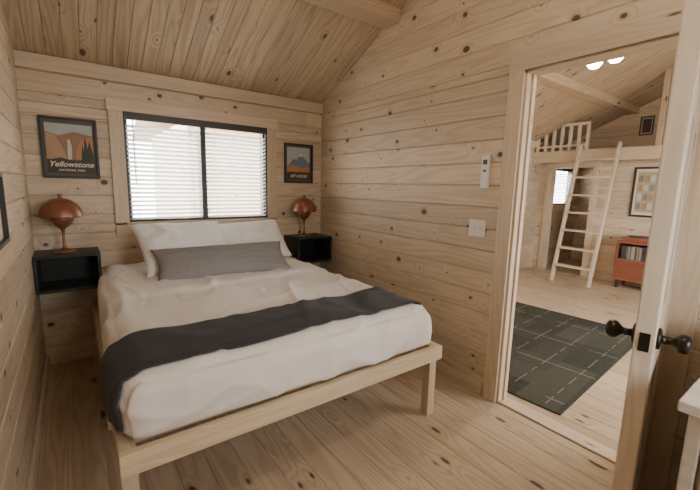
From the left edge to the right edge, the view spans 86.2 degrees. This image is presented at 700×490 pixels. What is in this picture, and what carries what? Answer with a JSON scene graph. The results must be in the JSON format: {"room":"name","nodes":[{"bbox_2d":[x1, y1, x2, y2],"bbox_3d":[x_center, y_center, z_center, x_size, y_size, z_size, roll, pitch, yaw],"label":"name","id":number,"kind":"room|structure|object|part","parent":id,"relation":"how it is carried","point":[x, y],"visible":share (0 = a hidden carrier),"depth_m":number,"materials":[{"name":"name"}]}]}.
{"room":"cabin bedroom","nodes":[
{"label":"cabin bedroom","id":0,"kind":"room"},
{"bbox_2d":[0,0,45,489],"bbox_3d":[-0.959,-0.420,0.743,0.120,3.300,4.671,-5,11,-36],"label":"wall","id":1,"kind":"structure","parent":0,"point":[22,341],"depth_m":1.82,"materials":[{"name":"brown wood"}]},
{"bbox_2d":[0,173,9,250],"bbox_3d":[-1.298,-0.125,1.365,0.021,0.280,0.420,-5,11,-36],"label":"print","id":2,"kind":"object","parent":1,"relation":"attached to","point":[4,227],"visible":1,"depth_m":1.52,"materials":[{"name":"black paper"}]},
{"bbox_2d":[0,212,3,240],"bbox_3d":[-1.304,-0.125,1.361,0.001,0.248,0.388,-5,11,-36],"label":"print","id":3,"kind":"object","parent":2,"relation":"attached to","point":[1,213],"depth_m":1.52,"materials":[{"name":"beige paper"}]},
{"bbox_2d":[27,355,49,489],"bbox_3d":[-0.941,1.163,1.031,0.016,0.085,4.391,-5,11,-36],"label":"baseboard","id":4,"kind":"structure","parent":1,"relation":"attached to","point":[32,480],"depth_m":1.95,"materials":[{"name":"brown wood"}]},
{"bbox_2d":[14,60,580,361],"bbox_3d":[1.163,-0.536,5.172,8.765,2.260,0.120,-5,11,-36],"label":"wall","id":5,"kind":"structure","parent":0,"point":[67,317],"depth_m":2.85,"materials":[{"name":"brown wood"}]},
{"bbox_2d":[32,247,101,294],"bbox_3d":[-2.000,0.171,2.663,0.370,0.252,0.310,-5,11,-36],"label":"nightstand","id":6,"kind":"object","parent":5,"relation":"attached to","point":[81,269],"visible":0.9,"depth_m":2.70,"materials":[{"name":"black wood"}]},
{"bbox_2d":[38,194,83,252],"bbox_3d":[-2.002,-0.151,2.600,0.248,0.404,0.248,-5,11,-36],"label":"table lamp","id":7,"kind":"object","parent":6,"relation":"on","point":[61,212],"visible":1,"depth_m":2.54,"materials":[{"name":"brown metal"}]},
{"bbox_3d":[-1.999,-0.273,2.581,0.248,0.158,0.248,-5,11,-36],"label":"lamp shade","id":8,"kind":"part","parent":7,"relation":"part of","materials":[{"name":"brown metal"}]},
{"bbox_2d":[37,114,100,178],"bbox_3d":[-2.011,-0.695,2.686,0.335,0.425,0.021,-5,11,-36],"label":"poster","id":9,"kind":"object","parent":5,"relation":"attached to","point":[68,146],"visible":1,"depth_m":2.68,"materials":[{"name":"multicoloured paper"}]},
{"bbox_2d":[50,345,96,364],"bbox_3d":[-1.296,0.772,3.479,2.341,0.085,0.016,-5,11,-36],"label":"baseboard","id":10,"kind":"structure","parent":5,"relation":"attached to","point":[76,354],"depth_m":2.87,"materials":[{"name":"brown wood"}]},
{"bbox_2d":[13,49,322,113],"bbox_3d":[-1.244,-1.314,3.148,2.381,0.100,0.028,-5,11,-36],"label":"trim board","id":11,"kind":"object","parent":5,"relation":"attached to","point":[24,59],"visible":1,"depth_m":2.91,"materials":[{"name":"brown wood"}]},
{"bbox_2d":[105,97,276,235],"bbox_3d":[-1.302,-0.642,3.296,1.381,1.034,0.150,-5,11,-36],"label":"window frame","id":12,"kind":"structure","parent":5,"relation":"attached to","point":[115,107],"depth_m":2.97,"materials":[{"name":"brown wood"}]},
{"bbox_2d":[125,120,264,221],"bbox_3d":[-1.298,-0.646,3.290,1.171,0.844,0.102,-5,11,-36],"label":"window","id":13,"kind":"structure","parent":5,"relation":"in","point":[201,130],"depth_m":3.26,"materials":[{"name":"clear glass"}]},
{"bbox_2d":[125,124,265,219],"bbox_3d":[-1.276,-0.606,3.264,1.139,0.734,0.032,-5,11,-36],"label":"blind slats","id":14,"kind":"object","parent":13,"relation":"attached to","point":[127,125],"visible":1,"depth_m":3.19,"materials":[{"name":"white plastic"}]},
{"bbox_2d":[132,119,260,215],"bbox_3d":[-1.265,-0.621,3.236,1.046,0.794,0.017,-5,11,-36],"label":"blind cords","id":15,"kind":"object","parent":14,"relation":"attached to","point":[133,131],"depth_m":2.96,"materials":[{"name":"white fabric"}]},
{"bbox_2d":[123,111,267,221],"bbox_3d":[-1.273,-0.642,3.256,1.171,0.848,0.048,-5,11,-36],"label":"window frame","id":16,"kind":"structure","parent":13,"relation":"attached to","point":[135,116],"depth_m":3.14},
{"bbox_2d":[284,142,312,182],"bbox_3d":[-0.517,-0.823,3.779,0.322,0.388,0.021,-5,11,-36],"label":"poster","id":17,"kind":"object","parent":5,"relation":"attached to","point":[298,158],"visible":1,"depth_m":3.78,"materials":[{"name":"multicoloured paper"}]},
{"bbox_2d":[284,233,331,262],"bbox_3d":[-0.432,0.029,3.808,0.380,0.252,0.310,-5,11,-36],"label":"nightstand","id":18,"kind":"object","parent":5,"relation":"attached to","point":[316,247],"visible":0.77,"depth_m":3.81,"materials":[{"name":"black wood"}]},
{"bbox_2d":[292,195,316,236],"bbox_3d":[-0.458,-0.291,3.727,0.248,0.404,0.248,-5,11,-36],"label":"table lamp","id":19,"kind":"object","parent":18,"relation":"on","point":[303,206],"visible":1,"depth_m":3.65,"materials":[{"name":"brown metal"}]},
{"bbox_3d":[-0.455,-0.413,3.708,0.248,0.158,0.248,-5,11,-36],"label":"lamp shade","id":20,"kind":"part","parent":19,"relation":"part of","materials":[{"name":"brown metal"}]},
{"bbox_2d":[519,262,531,268],"bbox_3d":[1.541,0.514,5.551,4.464,0.085,0.016,-5,11,-36],"label":"baseboard","id":21,"kind":"structure","parent":5,"relation":"attached to","point":[529,264],"depth_m":6.72,"materials":[{"name":"brown wood"}]},
{"bbox_2d":[530,140,543,147],"bbox_3d":[1.593,-1.571,5.220,4.464,0.100,0.028,-5,11,-36],"label":"trim board","id":22,"kind":"object","parent":5,"relation":"attached to","point":[533,143],"visible":0.12,"depth_m":6.34,"materials":[{"name":"brown wood"}]},
{"bbox_2d":[553,168,577,209],"bbox_3d":[3.984,-1.110,7.158,1.210,0.870,0.150,-5,11,-36],"label":"window frame","id":23,"kind":"structure","parent":5,"relation":"attached to","point":[555,207],"depth_m":7.40,"materials":[{"name":"brown wood"}]},
{"bbox_2d":[560,172,572,204],"bbox_3d":[3.978,-1.116,7.165,1.000,0.680,0.070,-5,11,-36],"label":"window","id":24,"kind":"structure","parent":5,"relation":"in","point":[569,172],"depth_m":7.43,"materials":[{"name":"clear glass"}]},
{"bbox_2d":[553,173,571,203],"bbox_3d":[4.010,-1.071,7.127,0.968,0.564,0.032,-5,11,-36],"label":"blind slats","id":25,"kind":"object","parent":24,"relation":"attached to","point":[557,174],"visible":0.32,"depth_m":7.16,"materials":[{"name":"white plastic"}]},
{"bbox_2d":[553,168,572,204],"bbox_3d":[4.013,-1.110,7.118,1.000,0.684,0.048,-5,11,-36],"label":"headrail","id":26,"kind":"object","parent":24,"relation":"attached to","point":[564,169],"visible":0.17,"depth_m":7.11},
{"bbox_2d":[2,0,676,144],"bbox_3d":[2.584,-1.762,3.133,8.835,1.146,4.887,-5,11,-36],"label":"ceiling","id":27,"kind":"structure","parent":0,"point":[295,49],"depth_m":2.84,"materials":[{"name":"brown wood"}]},
{"bbox_2d":[303,0,639,114],"bbox_3d":[2.207,-1.968,2.816,7.645,0.604,2.540,-5,11,-36],"label":"beams","id":28,"kind":"structure","parent":27,"relation":"attached to","point":[380,14],"depth_m":2.94,"materials":[{"name":"brown wood"}]},
{"bbox_2d":[586,57,623,68],"bbox_3d":[1.756,-1.673,2.644,1.116,0.754,1.086,-5,11,-36],"label":"ceiling light","id":29,"kind":"object","parent":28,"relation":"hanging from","point":[596,65],"visible":0.12,"depth_m":2.74,"materials":[{"name":"white glass"}]},
{"bbox_2d":[36,258,658,489],"bbox_3d":[2.488,0.918,3.546,8.775,0.050,4.671,-5,11,-36],"label":"floor","id":30,"kind":"structure","parent":0,"point":[377,436],"depth_m":2.06,"materials":[{"name":"brown wood"}]},
{"bbox_2d":[92,219,441,489],"bbox_3d":[-0.735,0.435,2.528,1.664,1.069,2.085,-5,11,-36],"label":"bed","id":31,"kind":"object","parent":30,"relation":"on","point":[216,319],"visible":0.99,"depth_m":1.80,"materials":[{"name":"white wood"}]},
{"bbox_2d":[129,221,226,277],"bbox_3d":[-1.234,0.008,2.822,0.660,0.215,0.520,-7,50,-42],"label":"pillow","id":32,"kind":"object","parent":31,"relation":"on","point":[154,239],"depth_m":2.71,"materials":[{"name":"white fabric"}]},
{"bbox_2d":[150,241,290,280],"bbox_3d":[-0.906,0.112,2.734,0.960,0.157,0.290,-5,53,-35],"label":"lumbar cushion","id":33,"kind":"object","parent":31,"relation":"on","point":[180,263],"depth_m":2.62,"materials":[{"name":"grey fabric"}]},
{"bbox_2d":[218,219,291,256],"bbox_3d":[-0.870,-0.042,3.285,0.620,0.206,0.460,-7,52,-31],"label":"pillow","id":34,"kind":"object","parent":31,"relation":"on","point":[263,230],"depth_m":3.25,"materials":[{"name":"white fabric"}]},
{"bbox_2d":[97,256,431,438],"bbox_3d":[-0.735,0.363,2.516,1.627,0.301,2.085,-5,11,-36],"label":"duvet","id":35,"kind":"object","parent":31,"relation":"on","point":[177,350],"depth_m":1.74,"materials":[{"name":"white fabric"}]},
{"bbox_2d":[507,302,632,414],"bbox_3d":[1.576,0.858,3.592,2.100,0.011,1.620,-6,12,-40],"label":"area rug","id":36,"kind":"object","parent":30,"relation":"on","point":[556,357],"visible":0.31,"depth_m":3.14,"materials":[{"name":"grey fabric"}]},
{"bbox_2d":[549,141,621,287],"bbox_3d":[3.484,-0.461,5.555,0.561,2.096,0.552,-5,11,-36],"label":"ladder","id":37,"kind":"object","parent":30,"relation":"on","point":[595,252],"depth_m":5.49,"materials":[{"name":"beige wood"}]},
{"bbox_2d":[533,145,661,162],"bbox_3d":[5.160,-1.251,5.164,1.770,0.180,4.431,-5,11,-36],"label":"loft platform","id":38,"kind":"object","parent":30,"relation":"on","point":[654,151],"visible":0.68,"depth_m":5.57,"materials":[{"name":"beige wood"}]},
{"bbox_2d":[536,121,591,151],"bbox_3d":[3.430,-1.732,6.037,0.040,0.420,0.804,-5,11,-36],"label":"loft railing","id":39,"kind":"object","parent":38,"relation":"on","point":[588,123],"depth_m":5.94,"materials":[{"name":"beige wood"}]},
{"bbox_2d":[655,68,673,144],"bbox_3d":[4.191,-1.830,4.982,0.080,0.975,0.070,-5,11,-36],"label":"post","id":40,"kind":"object","parent":38,"relation":"on","point":[669,72],"depth_m":4.95,"materials":[{"name":"beige wood"}]},
{"bbox_2d":[612,240,647,286],"bbox_3d":[4.238,0.315,5.270,0.360,0.690,0.780,-5,11,-36],"label":"cabinet","id":41,"kind":"object","parent":30,"relation":"on","point":[629,260],"visible":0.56,"depth_m":5.34,"materials":[{"name":"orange wood"}]},
{"bbox_2d":[622,234,648,242],"bbox_3d":[4.139,-0.099,5.363,0.290,0.094,0.300,-5,11,-36],"label":"record player","id":42,"kind":"object","parent":41,"relation":"on","point":[631,238],"visible":0.92,"depth_m":5.30},
{"bbox_2d":[676,378,699,489],"bbox_3d":[1.359,0.825,0.994,0.922,0.870,0.660,-5,11,-36],"label":"dresser","id":43,"kind":"object","parent":30,"relation":"on","point":[689,403],"visible":1,"depth_m":0.93,"materials":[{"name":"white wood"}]},
{"bbox_2d":[320,0,699,489],"bbox_3d":[1.047,-0.602,2.208,0.100,3.300,4.431,-5,11,-36],"label":"wall","id":44,"kind":"structure","parent":0,"point":[406,132],"depth_m":2.70,"materials":[{"name":"brown wood"}]},
{"bbox_2d":[402,349,482,394],"bbox_3d":[0.276,0.830,3.343,0.016,0.085,2.071,-5,11,-36],"label":"baseboard","id":45,"kind":"structure","parent":44,"relation":"attached to","point":[458,377],"depth_m":2.66,"materials":[{"name":"brown wood"}]},
{"bbox_2d":[469,219,485,237],"bbox_3d":[0.834,-0.111,2.461,0.016,0.114,0.124,-5,11,-36],"label":"switch plate","id":46,"kind":"object","parent":44,"relation":"attached to","point":[477,227],"visible":1,"depth_m":2.46,"materials":[{"name":"white plastic"}]},
{"bbox_2d":[480,155,490,188],"bbox_3d":[0.861,-0.466,2.378,0.020,0.210,0.060,-5,11,-36],"label":"remote holder","id":47,"kind":"object","parent":44,"relation":"attached to","point":[486,159],"visible":1,"depth_m":2.37,"materials":[{"name":"white plastic"}]},
{"bbox_2d":[499,397,616,462],"bbox_3d":[1.232,1.074,2.163,0.100,0.012,0.758,-5,11,-36],"label":"threshold","id":48,"kind":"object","parent":44,"relation":"attached to","point":[578,438],"depth_m":2.15,"materials":[{"name":"brown wood"}]},
{"bbox_2d":[482,9,699,489],"bbox_3d":[1.257,0.023,1.998,0.140,2.140,0.994,-5,11,-36],"label":"door frame","id":49,"kind":"structure","parent":44,"relation":"attached to","point":[685,302],"depth_m":1.90,"materials":[{"name":"brown wood"}]},
{"bbox_2d":[605,0,699,489],"bbox_3d":[1.137,0.165,1.370,0.212,2.023,0.818,10,12,42],"label":"door","id":50,"kind":"structure","parent":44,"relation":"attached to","point":[682,124],"depth_m":1.08,"materials":[{"name":"brown wood"}]},
{"bbox_3d":[0.892,0.280,1.127,0.212,0.066,0.109,10,12,43],"label":"knobs and latch","id":51,"kind":"part","parent":50,"relation":"part of","materials":[{"name":"black metal"}]},
{"bbox_2d":[634,75,699,487],"bbox_3d":[1.141,0.119,1.365,0.036,1.700,0.580,10,12,42],"label":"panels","id":52,"kind":"object","parent":50,"relation":"attached to","point":[699,75],"visible":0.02,"depth_m":1.27,"materials":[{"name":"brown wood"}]},
{"bbox_2d":[571,168,592,259],"bbox_3d":[6.020,-1.053,5.839,0.120,3.300,4.671,-5,11,-36],"label":"wall","id":53,"kind":"structure","parent":0,"point":[585,183],"depth_m":7.58,"materials":[{"name":"brown wood"}]},
{"bbox_2d":[532,159,659,275],"bbox_3d":[4.707,-0.234,5.002,0.100,1.880,4.431,-5,11,-36],"label":"wall","id":54,"kind":"structure","parent":0,"point":[618,224],"depth_m":5.79,"materials":[{"name":"brown wood"}]},
{"bbox_2d":[537,161,601,276],"bbox_3d":[3.709,-0.462,6.340,0.140,1.870,0.836,-5,11,-36],"label":"door frame","id":55,"kind":"structure","parent":54,"relation":"attached to","point":[552,168],"depth_m":6.43,"materials":[{"name":"brown wood"}]},
{"bbox_2d":[587,272,641,286],"bbox_3d":[4.912,0.720,4.741,0.016,0.085,3.470,-5,11,-36],"label":"baseboard","id":56,"kind":"structure","parent":54,"relation":"attached to","point":[595,275],"depth_m":5.87,"materials":[{"name":"brown wood"}]},
{"bbox_2d":[628,167,658,217],"bbox_3d":[4.280,-0.765,5.416,0.021,0.720,0.330,-5,11,-36],"label":"map poster","id":57,"kind":"object","parent":54,"relation":"attached to","point":[645,178],"visible":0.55,"depth_m":5.44,"materials":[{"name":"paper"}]},
{"bbox_2d":[563,97,661,150],"bbox_3d":[5.290,-1.975,5.135,0.050,1.260,4.431,-5,11,-36],"label":"wall","id":58,"kind":"structure","parent":0,"point":[625,129],"depth_m":6.14,"materials":[{"name":"brown wood"}]},
{"bbox_2d":[638,115,654,135],"bbox_3d":[4.690,-1.884,5.905,0.021,0.290,0.180,-5,11,-36],"label":"print","id":59,"kind":"object","parent":58,"relation":"attached to","point":[647,122],"visible":1,"depth_m":5.91},
{"label":"outside","id":60,"kind":"structure","parent":0,"visible":0},
{"bbox_3d":[0.597,1.191,4.431,34.000,0.250,34.000,-5,11,-36],"label":"ground","id":61,"kind":"structure","parent":60,"visible":0},
{"bbox_2d":[132,121,260,216],"bbox_3d":[-2.214,-2.241,10.744,6.400,4.452,4.958,-5,11,-36],"label":"cabin","id":62,"kind":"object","parent":61,"relation":"on","point":[139,123],"visible":0.05,"depth_m":8.04,"materials":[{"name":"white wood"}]}
]}

